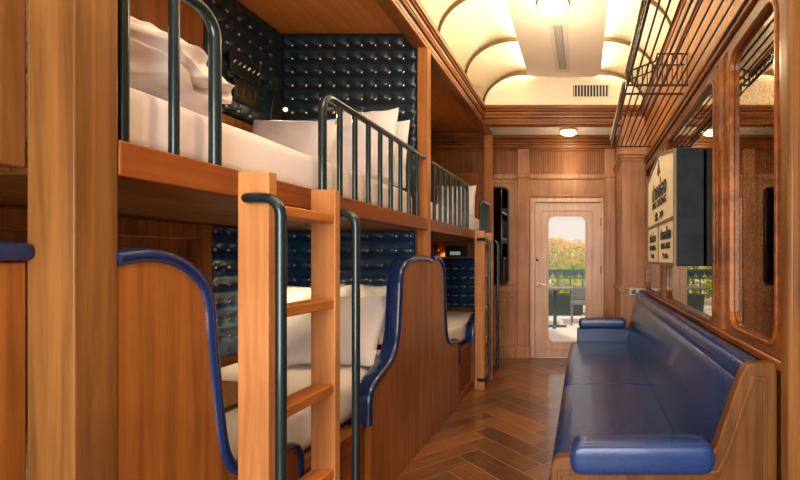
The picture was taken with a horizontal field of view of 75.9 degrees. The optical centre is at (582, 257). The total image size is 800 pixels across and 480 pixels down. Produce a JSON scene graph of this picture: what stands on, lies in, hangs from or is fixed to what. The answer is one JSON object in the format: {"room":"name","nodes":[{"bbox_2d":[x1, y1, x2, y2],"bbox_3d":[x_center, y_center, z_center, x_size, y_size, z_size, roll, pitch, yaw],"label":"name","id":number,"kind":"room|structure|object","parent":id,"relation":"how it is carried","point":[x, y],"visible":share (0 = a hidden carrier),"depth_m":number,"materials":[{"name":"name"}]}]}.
{"room":"train carriage","nodes":[
{"label":"train carriage","id":0,"kind":"room"},
{"bbox_2d":[0,0,281,425],"bbox_3d":[-2.130,-0.450,2.288,0.060,3.400,7.175,0,0,0],"label":"wall","id":1,"kind":"structure","parent":0,"point":[191,22],"depth_m":2.33,"materials":[{"name":"brown wood"}]},
{"bbox_2d":[0,113,252,286],"bbox_3d":[-2.075,0.205,2.150,0.050,2.090,2.140,0,0,0],"label":"trim","id":2,"kind":"structure","parent":1,"relation":"attached to","point":[199,235],"depth_m":2.35,"materials":[{"name":"brown wood"}]},
{"bbox_2d":[212,225,237,358],"bbox_3d":[-2.082,0.196,2.922,0.032,0.768,0.625,0,0,0],"label":"headboard","id":3,"kind":"object","parent":1,"relation":"attached to","point":[224,238],"visible":0.3,"depth_m":2.73,"materials":[{"name":"blue leather"}]},
{"bbox_2d":[204,0,281,124],"bbox_3d":[-2.082,-1.199,2.917,0.032,0.718,0.635,0,0,0],"label":"padded wall panel","id":4,"kind":"object","parent":1,"relation":"attached to","point":[244,32],"visible":0.73,"depth_m":2.92,"materials":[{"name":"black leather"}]},
{"bbox_2d":[233,78,255,107],"bbox_3d":[-2.056,-1.000,2.860,0.013,0.126,0.186,0,0,0],"label":"switch plate","id":5,"kind":"object","parent":4,"relation":"attached to","point":[244,93],"visible":1,"depth_m":2.85,"materials":[{"name":"brown metal"}]},
{"bbox_2d":[229,49,260,86],"bbox_3d":[-2.050,-1.144,2.838,0.026,0.139,0.260,0,0,0],"label":"switch plate","id":6,"kind":"object","parent":4,"relation":"attached to","point":[240,65],"visible":1,"depth_m":2.83,"materials":[{"name":"black plastic"}]},
{"bbox_2d":[269,99,288,119],"bbox_3d":[-2.000,-0.974,3.098,0.134,0.150,0.049,0,0,18],"label":"reading lamp","id":7,"kind":"object","parent":4,"relation":"attached to","point":[283,108],"visible":0.93,"depth_m":3.09,"materials":[{"name":"black plastic"}]},
{"bbox_2d":[287,198,416,348],"bbox_3d":[-1.619,-0.155,3.288,0.961,2.810,0.027,0,0,0],"label":"wall partition","id":8,"kind":"structure","parent":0,"point":[413,199],"depth_m":3.27,"materials":[{"name":"brown wood"}]},
{"bbox_2d":[281,34,416,197],"bbox_3d":[-1.622,-0.989,3.256,0.944,1.138,0.032,0,0,0],"label":"headboard","id":9,"kind":"object","parent":8,"relation":"attached to","point":[368,73],"visible":0.42,"depth_m":3.25,"materials":[{"name":"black leather"}]},
{"bbox_2d":[287,231,414,287],"bbox_3d":[-1.631,0.181,3.256,0.926,0.738,0.032,0,0,0],"label":"headboard","id":10,"kind":"object","parent":8,"relation":"attached to","point":[378,249],"visible":0.33,"depth_m":3.25,"materials":[{"name":"blue leather"}]},
{"bbox_2d":[237,0,481,132],"bbox_3d":[-1.615,-1.590,2.288,0.970,0.060,7.175,0,0,0],"label":"ceiling","id":11,"kind":"structure","parent":0,"point":[286,16],"depth_m":3.11,"materials":[{"name":"brown wood"}]},
{"bbox_2d":[431,173,483,310],"bbox_3d":[-1.633,0.125,5.580,0.935,2.250,0.040,0,0,0],"label":"wall","id":12,"kind":"structure","parent":0,"point":[472,179],"depth_m":5.56,"materials":[{"name":"brown wood"}]},
{"bbox_2d":[441,257,474,257],"bbox_3d":[-1.630,-0.007,5.490,0.920,0.018,0.140,0,0,0],"label":"trim","id":13,"kind":"structure","parent":12,"relation":"attached to","point":[441,257],"depth_m":5.42,"materials":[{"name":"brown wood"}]},
{"bbox_2d":[445,246,466,256],"bbox_3d":[-1.480,-0.075,5.483,0.240,0.119,0.094,0,0,0],"label":"radio","id":14,"kind":"object","parent":13,"relation":"on","point":[450,251],"visible":1,"depth_m":5.44,"materials":[{"name":"black plastic"}]},
{"bbox_2d":[442,258,474,306],"bbox_3d":[-1.630,0.291,5.539,0.860,0.578,0.032,0,0,0],"label":"headboard","id":15,"kind":"object","parent":12,"relation":"attached to","point":[460,272],"visible":0.42,"depth_m":5.53,"materials":[{"name":"blue leather"}]},
{"bbox_2d":[396,358,567,479],"bbox_3d":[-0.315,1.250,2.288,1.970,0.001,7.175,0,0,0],"label":"floor","id":16,"kind":"structure","parent":0,"point":[496,468],"depth_m":3.41,"materials":[{"name":"brown wood"}]},
{"bbox_2d":[0,0,32,479],"bbox_3d":[-1.622,-0.100,0.542,0.952,2.700,0.884,0,0,0],"label":"bunk bed","id":17,"kind":"object","parent":16,"relation":"on","point":[12,12],"visible":1,"depth_m":0.96,"materials":[{"name":"brown wood"}]},
{"bbox_2d":[28,0,116,479],"bbox_3d":[-1.116,-0.100,1.032,0.100,2.700,0.093,0,0,0],"label":"wooden post","id":18,"kind":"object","parent":16,"relation":"on","point":[72,44],"depth_m":0.98,"materials":[{"name":"brown wood"}]},
{"bbox_2d":[0,0,433,479],"bbox_3d":[-1.571,-0.100,2.188,1.055,2.700,2.225,0,0,0],"label":"bunk bed","id":19,"kind":"object","parent":16,"relation":"on","point":[171,417],"visible":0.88,"depth_m":1.38,"materials":[{"name":"brown wood"}]},
{"bbox_2d":[26,349,380,479],"bbox_3d":[-1.601,0.717,2.150,0.884,0.239,2.105,0,0,0],"label":"mattress","id":20,"kind":"object","parent":19,"relation":"on","point":[298,374],"visible":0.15,"depth_m":2.25,"materials":[{"name":"white fabric"}]},
{"bbox_2d":[222,381,237,409],"bbox_3d":[-1.659,0.559,1.860,0.581,0.054,0.406,0,0,0],"label":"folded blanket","id":21,"kind":"object","parent":20,"relation":"on","point":[230,389],"visible":0.09,"depth_m":1.88,"materials":[{"name":"brown fabric"}]},
{"bbox_2d":[287,285,351,302],"bbox_3d":[-1.790,0.386,3.123,0.499,0.417,0.153,0,0,0],"label":"pillow","id":22,"kind":"object","parent":20,"relation":"on","point":[345,291],"visible":0.09,"depth_m":3.12,"materials":[{"name":"white fabric"}]},
{"bbox_2d":[287,295,385,366],"bbox_3d":[-1.456,0.409,2.711,0.619,0.369,0.340,0,0,0],"label":"pillow","id":23,"kind":"object","parent":20,"relation":"on","point":[372,308],"visible":0.47,"depth_m":2.64,"materials":[{"name":"white fabric"}]},
{"bbox_2d":[360,284,385,344],"bbox_3d":[-1.351,0.380,3.124,0.361,0.427,0.127,0,0,0],"label":"pillow","id":24,"kind":"object","parent":20,"relation":"on","point":[365,290],"visible":0.16,"depth_m":3.11,"materials":[{"name":"white fabric"}]},
{"bbox_2d":[26,73,411,213],"bbox_3d":[-1.592,-0.354,2.150,0.903,0.202,2.107,0,0,0],"label":"mattress","id":25,"kind":"object","parent":19,"relation":"on","point":[242,150],"visible":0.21,"depth_m":1.54,"materials":[{"name":"white fabric"}]},
{"bbox_2d":[26,0,231,114],"bbox_3d":[-1.520,-0.587,1.382,0.750,0.255,0.652,0,0,0],"label":"duvet","id":26,"kind":"object","parent":25,"relation":"on","point":[148,36],"visible":0.26,"depth_m":1.35,"materials":[{"name":"white fabric"}]},
{"bbox_2d":[251,119,336,157],"bbox_3d":[-1.801,-0.665,2.872,0.520,0.415,0.213,0,0,0],"label":"pillow","id":27,"kind":"object","parent":25,"relation":"on","point":[302,135],"visible":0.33,"depth_m":2.84,"materials":[{"name":"white fabric"}]},
{"bbox_2d":[327,124,336,163],"bbox_3d":[-1.800,-0.687,3.129,0.463,0.458,0.142,0,0,0],"label":"pillow","id":28,"kind":"object","parent":25,"relation":"on","point":[331,158],"visible":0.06,"depth_m":3.09,"materials":[{"name":"white fabric"}]},
{"bbox_2d":[335,108,397,178],"bbox_3d":[-1.354,-0.709,2.944,0.409,0.502,0.180,0,0,0],"label":"pillow","id":29,"kind":"object","parent":25,"relation":"on","point":[388,119],"visible":0.48,"depth_m":2.90,"materials":[{"name":"white fabric"}]},
{"bbox_2d":[372,120,409,187],"bbox_3d":[-1.364,-0.695,3.128,0.401,0.475,0.138,0,0,0],"label":"pillow","id":30,"kind":"object","parent":25,"relation":"on","point":[402,131],"visible":0.16,"depth_m":3.11,"materials":[{"name":"white fabric"}]},
{"bbox_2d":[238,171,359,479],"bbox_3d":[-0.947,0.496,1.603,0.157,1.508,0.486,0,0,0],"label":"ladder","id":31,"kind":"object","parent":16,"relation":"on","point":[264,405],"visible":1,"depth_m":1.40,"materials":[{"name":"brown wood"}]},
{"bbox_2d":[431,135,493,434],"bbox_3d":[-1.571,-0.100,4.452,1.055,2.700,2.296,0,0,0],"label":"bunk bed","id":32,"kind":"object","parent":16,"relation":"on","point":[453,361],"visible":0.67,"depth_m":3.80,"materials":[{"name":"red wood"}]},
{"bbox_2d":[431,202,478,230],"bbox_3d":[-1.592,-0.349,4.430,0.899,0.189,2.104,0,0,0],"label":"mattress","id":33,"kind":"object","parent":32,"relation":"on","point":[473,222],"visible":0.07,"depth_m":4.29,"materials":[{"name":"white fabric"}]},
{"bbox_2d":[437,185,475,217],"bbox_3d":[-1.450,-0.642,5.364,0.449,0.392,0.168,0,0,0],"label":"pillow","id":34,"kind":"object","parent":33,"relation":"on","point":[472,189],"visible":0.28,"depth_m":5.33,"materials":[{"name":"white fabric"}]},
{"bbox_2d":[447,311,471,342],"bbox_3d":[-1.596,0.717,4.420,0.893,0.240,2.085,0,0,0],"label":"mattress","id":35,"kind":"object","parent":32,"relation":"on","point":[457,321],"visible":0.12,"depth_m":4.53,"materials":[{"name":"white fabric"}]},
{"bbox_2d":[475,231,498,389],"bbox_3d":[-0.947,0.496,4.657,0.157,1.508,0.486,0,0,0],"label":"ladder","id":36,"kind":"object","parent":16,"relation":"on","point":[484,368],"visible":1,"depth_m":4.45,"materials":[{"name":"brown wood"}]},
{"bbox_2d":[549,292,776,479],"bbox_3d":[0.253,0.799,3.167,0.781,0.902,3.307,0,0,0],"label":"sofa","id":37,"kind":"object","parent":16,"relation":"on","point":[661,396],"visible":1,"depth_m":2.04,"materials":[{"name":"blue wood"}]},
{"bbox_2d":[563,342,648,388],"bbox_3d":[0.166,0.895,3.910,0.608,0.120,1.556,0,0,0],"label":"seat cushion","id":38,"kind":"object","parent":37,"relation":"on","point":[588,363],"depth_m":3.66,"materials":[{"name":"blue leather"}]},
{"bbox_2d":[549,384,673,479],"bbox_3d":[0.166,0.895,2.366,0.608,0.120,1.523,0,0,0],"label":"seat cushion","id":39,"kind":"object","parent":37,"relation":"on","point":[585,409],"depth_m":2.55,"materials":[{"name":"blue leather"}]},
{"bbox_2d":[627,300,734,443],"bbox_3d":[0.518,0.660,3.183,0.163,0.480,3.155,0,0,0],"label":"cushion","id":40,"kind":"object","parent":37,"relation":"on","point":[689,387],"depth_m":2.37,"materials":[{"name":"blue leather"}]},
{"bbox_2d":[431,133,615,347],"bbox_3d":[-0.715,-0.450,5.905,2.770,3.400,0.060,0,0,0],"label":"wall","id":41,"kind":"structure","parent":0,"point":[537,186],"depth_m":5.88,"materials":[{"name":"brown wood"}]},
{"bbox_2d":[431,151,516,173],"bbox_3d":[-1.410,-1.190,5.868,1.174,0.290,0.006,0,0,0],"label":"trim","id":42,"kind":"structure","parent":41,"relation":"attached to","point":[436,153],"depth_m":5.87,"materials":[{"name":"brown wood"}]},
{"bbox_2d":[493,187,508,284],"bbox_3d":[-1.087,-0.275,5.862,0.335,1.230,0.026,0,0,0],"label":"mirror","id":43,"kind":"object","parent":41,"relation":"attached to","point":[500,194],"visible":0.54,"depth_m":5.86,"materials":[{"name":"black mirror"}]},
{"bbox_2d":[431,135,616,150],"bbox_3d":[-0.740,-1.423,5.820,2.720,0.175,0.110,0,0,0],"label":"trim","id":44,"kind":"structure","parent":41,"relation":"attached to","point":[438,142],"depth_m":5.82,"materials":[{"name":"brown wood"}]},
{"bbox_2d":[493,174,603,357],"bbox_3d":[-0.869,0.102,5.860,2.262,2.295,0.030,0,0,0],"label":"trim","id":45,"kind":"structure","parent":41,"relation":"attached to","point":[503,352],"depth_m":5.85,"materials":[{"name":"brown wood"}]},
{"bbox_2d":[516,149,615,358],"bbox_3d":[-0.207,-0.055,5.850,1.239,2.610,0.050,0,0,0],"label":"trim","id":46,"kind":"structure","parent":41,"relation":"attached to","point":[523,155],"depth_m":5.84,"materials":[{"name":"brown wood"}]},
{"bbox_2d":[530,198,602,357],"bbox_3d":[-0.200,0.250,5.877,0.910,2.000,0.117,0,0,0],"label":"door","id":47,"kind":"structure","parent":41,"relation":"in","point":[542,210],"depth_m":5.88,"materials":[{"name":"brown wood"}]},
{"bbox_2d":[530,151,603,173],"bbox_3d":[-0.199,-1.190,5.868,0.916,0.290,0.006,0,0,0],"label":"trim","id":48,"kind":"structure","parent":41,"relation":"attached to","point":[532,153],"depth_m":5.87,"materials":[{"name":"brown wood"}]},
{"bbox_2d":[419,0,678,99],"bbox_3d":[-0.205,-1.845,1.905,1.830,0.410,6.410,0,0,0],"label":"ceiling","id":49,"kind":"structure","parent":0,"point":[471,25],"depth_m":4.06,"materials":[{"name":"beige paint"}]},
{"bbox_2d":[505,0,607,76],"bbox_3d":[-0.200,-1.962,1.885,0.780,0.013,6.370,0,0,0],"label":"ceiling panel","id":50,"kind":"object","parent":49,"relation":"attached to","point":[586,19],"visible":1,"depth_m":4.11,"materials":[{"name":"beige paint"}]},
{"bbox_2d":[536,0,569,14],"bbox_3d":[-0.226,-1.913,3.566,0.260,0.085,0.268,0,0,0],"label":"ceiling lamp","id":51,"kind":"object","parent":50,"relation":"attached to","point":[550,7],"visible":1,"depth_m":3.53,"materials":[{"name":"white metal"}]},
{"bbox_2d":[549,23,569,71],"bbox_3d":[-0.210,-1.950,4.410,0.150,0.010,1.020,0,0,0],"label":"ceiling vent","id":52,"kind":"object","parent":50,"relation":"attached to","point":[558,31],"visible":1,"depth_m":4.32,"materials":[{"name":"white paint"}]},
{"bbox_2d":[488,127,618,134],"bbox_3d":[-0.215,-1.535,5.508,1.770,0.050,0.735,0,0,0],"label":"ceiling","id":53,"kind":"structure","parent":0,"point":[495,130],"depth_m":5.57,"materials":[{"name":"white paint"}]},
{"bbox_2d":[560,127,576,135],"bbox_3d":[-0.170,-1.472,5.516,0.209,0.075,0.217,0,0,0],"label":"ceiling lamp","id":54,"kind":"object","parent":53,"relation":"attached to","point":[566,131],"visible":1,"depth_m":5.45,"materials":[{"name":"white glass"}]},
{"bbox_2d":[484,75,642,104],"bbox_3d":[-0.205,-1.860,5.125,1.790,0.480,0.030,0,0,0],"label":"wall","id":55,"kind":"structure","parent":0,"point":[519,89],"depth_m":5.11,"materials":[{"name":"beige paint"}]},
{"bbox_2d":[375,0,492,134],"bbox_3d":[-1.113,-1.555,2.288,0.115,0.210,7.175,0,0,0],"label":"trim","id":56,"kind":"structure","parent":55,"relation":"attached to","point":[410,17],"depth_m":3.50,"materials":[{"name":"brown wood"}]},
{"bbox_2d":[483,105,641,126],"bbox_3d":[-0.210,-1.555,5.150,1.760,0.210,0.120,0,0,0],"label":"trim","id":57,"kind":"structure","parent":55,"relation":"attached to","point":[495,115],"depth_m":5.11,"materials":[{"name":"brown wood"}]},
{"bbox_2d":[483,71,643,101],"bbox_3d":[-0.205,-1.839,5.090,1.774,0.378,0.022,0,0,0],"label":"trim","id":58,"kind":"structure","parent":55,"relation":"attached to","point":[519,72],"depth_m":5.08,"materials":[{"name":"paint"}]},
{"bbox_2d":[571,83,610,97],"bbox_3d":[0.087,-1.815,5.105,0.425,0.160,0.010,0,0,0],"label":"air vent","id":59,"kind":"object","parent":55,"relation":"in","point":[578,90],"visible":1,"depth_m":5.10,"materials":[{"name":"beige paint"}]},
{"bbox_2d":[616,117,646,285],"bbox_3d":[0.541,-0.120,5.412,0.258,2.740,0.925,0,0,0],"label":"wall column","id":60,"kind":"structure","parent":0,"point":[631,175],"depth_m":4.95,"materials":[{"name":"brown wood"}]},
{"bbox_2d":[647,0,780,479],"bbox_3d":[0.700,-0.450,2.288,0.060,3.400,7.175,0,0,0],"label":"wall","id":61,"kind":"structure","parent":0,"point":[778,372],"depth_m":1.62,"materials":[{"name":"brown wood"}]},
{"bbox_2d":[438,0,670,31],"bbox_3d":[-0.205,-1.839,3.510,1.774,0.378,0.022,0,0,0],"label":"trim","id":62,"kind":"structure","parent":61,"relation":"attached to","point":[456,3],"depth_m":3.50,"materials":[{"name":"paint"}]},
{"bbox_2d":[465,37,653,74],"bbox_3d":[-0.205,-1.839,4.310,1.774,0.378,0.022,0,0,0],"label":"trim","id":63,"kind":"structure","parent":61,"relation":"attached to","point":[511,39],"depth_m":4.30,"materials":[{"name":"paint"}]},
{"bbox_2d":[613,151,646,326],"bbox_3d":[0.520,0.068,5.391,0.300,2.365,0.967,0,0,0],"label":"trim","id":64,"kind":"structure","parent":61,"relation":"attached to","point":[624,302],"depth_m":4.94,"materials":[{"name":"brown wood"}]},
{"bbox_2d":[629,288,645,294],"bbox_3d":[0.570,0.354,4.916,0.170,0.072,0.010,0,0,0],"label":"power outlet","id":65,"kind":"object","parent":61,"relation":"attached to","point":[632,291],"visible":0.77,"depth_m":4.92,"materials":[{"name":"white plastic"}]},
{"bbox_2d":[610,81,683,147],"bbox_3d":[0.464,-1.129,3.791,0.405,0.096,1.632,0,0,0],"label":"luggage rack","id":66,"kind":"object","parent":61,"relation":"attached to","point":[622,96],"visible":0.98,"depth_m":3.53,"materials":[{"name":"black metal"}]},
{"bbox_2d":[646,145,662,298],"bbox_3d":[0.655,-0.287,4.350,0.030,1.285,1.000,0,0,0],"label":"wall mirror","id":67,"kind":"object","parent":61,"relation":"attached to","point":[654,273],"visible":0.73,"depth_m":4.43,"materials":[{"name":"brown wood"}]},
{"bbox_2d":[641,0,699,119],"bbox_3d":[0.647,-1.555,1.905,0.045,0.210,6.410,0,0,0],"label":"trim","id":68,"kind":"structure","parent":61,"relation":"attached to","point":[684,3],"depth_m":3.36,"materials":[{"name":"brown wood"}]},
{"bbox_2d":[624,0,734,86],"bbox_3d":[0.464,-1.188,1.907,0.405,0.213,2.130,0,0,0],"label":"luggage rack","id":69,"kind":"object","parent":61,"relation":"attached to","point":[644,6],"visible":0.99,"depth_m":2.46,"materials":[{"name":"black metal"}]},
{"bbox_2d":[666,67,717,326],"bbox_3d":[0.655,-0.287,2.975,0.030,1.285,1.390,0,0,0],"label":"wall mirror","id":70,"kind":"object","parent":61,"relation":"attached to","point":[694,287],"visible":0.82,"depth_m":2.57,"materials":[{"name":"brown wood"}]},
{"bbox_2d":[647,148,703,265],"bbox_3d":[0.576,-0.320,3.087,0.164,0.730,1.065,0,0,0],"label":"station sign","id":71,"kind":"object","parent":70,"relation":"attached to","point":[675,184],"visible":1,"depth_m":2.56,"materials":[{"name":"black paint"}]},
{"bbox_2d":[646,0,739,151],"bbox_3d":[0.667,-1.262,1.840,0.006,0.375,6.174,0,0,0],"label":"trim","id":72,"kind":"structure","parent":61,"relation":"attached to","point":[705,3],"depth_m":2.85,"materials":[{"name":"brown wood"}]},
{"bbox_2d":[663,55,727,331],"bbox_3d":[0.654,-0.295,2.982,0.032,1.260,1.695,0,0,0],"label":"trim","id":73,"kind":"structure","parent":61,"relation":"attached to","point":[723,63],"depth_m":2.17,"materials":[{"name":"brown wood"}]},
{"bbox_2d":[644,0,762,169],"bbox_3d":[0.653,-1.000,1.815,0.034,0.150,6.230,0,0,0],"label":"trim","id":74,"kind":"structure","parent":61,"relation":"attached to","point":[744,7],"depth_m":2.40,"materials":[{"name":"brown wood"}]},
{"bbox_2d":[644,290,780,371],"bbox_3d":[0.652,0.352,3.215,0.035,0.035,3.430,0,0,0],"label":"trim","id":75,"kind":"structure","parent":61,"relation":"attached to","point":[752,350],"depth_m":2.08,"materials":[{"name":"brown wood"}]},
{"bbox_2d":[728,0,780,359],"bbox_3d":[0.655,-0.297,1.820,0.030,1.265,0.580,0,0,0],"label":"wall mirror","id":76,"kind":"object","parent":61,"relation":"attached to","point":[754,70],"visible":0.9,"depth_m":1.81,"materials":[{"name":"brown wood"}]},
{"bbox_2d":[781,0,799,479],"bbox_3d":[0.648,-0.100,1.465,0.043,2.700,0.070,0,0,0],"label":"trim","id":77,"kind":"structure","parent":61,"relation":"attached to","point":[790,9],"depth_m":1.43,"materials":[{"name":"brown wood"}]},
{"label":"outside","id":78,"kind":"structure","parent":0,"visible":0},
{"bbox_2d":[535,276,584,357],"bbox_3d":[0.000,1.380,25.473,60.000,0.140,39.055,0,0,0],"label":"terrace","id":79,"kind":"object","parent":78,"point":[569,333],"depth_m":8.61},
{"bbox_2d":[549,286,572,328],"bbox_3d":[-0.600,0.930,8.900,0.800,0.760,0.600,0,0,0],"label":"patio table","id":80,"kind":"object","parent":79,"relation":"on","point":[554,288],"visible":0.68,"depth_m":8.87,"materials":[{"name":"green metal"}]},
{"bbox_2d":[549,237,576,292],"bbox_3d":[-0.844,0.319,14.591,1.364,1.986,1.169,0,0,0],"label":"shrub","id":81,"kind":"object","parent":79,"relation":"on","point":[555,242],"visible":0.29,"depth_m":14.35,"materials":[{"name":"green plant"}]},
{"bbox_2d":[549,293,582,315],"bbox_3d":[-0.710,1.070,10.865,1.457,0.480,0.430,0,0,0],"label":"planter box","id":82,"kind":"object","parent":79,"relation":"on","point":[563,299],"visible":0.33,"depth_m":10.65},
{"bbox_2d":[549,269,584,312],"bbox_3d":[-0.300,0.790,11.200,4.200,1.040,0.080,0,0,0],"label":"terrace railing","id":83,"kind":"object","parent":79,"relation":"on","point":[574,273],"visible":0.15,"depth_m":11.17,"materials":[{"name":"green metal"}]},
{"bbox_2d":[550,239,584,292],"bbox_3d":[-0.263,0.388,13.077,1.340,1.849,1.087,0,0,0],"label":"shrub","id":84,"kind":"object","parent":79,"relation":"on","point":[564,254],"visible":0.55,"depth_m":12.84,"materials":[{"name":"green plant"}]},
{"bbox_2d":[570,287,584,325],"bbox_3d":[0.000,0.950,9.355,0.500,0.720,0.510,0,0,0],"label":"patio chair","id":85,"kind":"object","parent":79,"relation":"on","point":[577,293],"visible":0.43,"depth_m":9.55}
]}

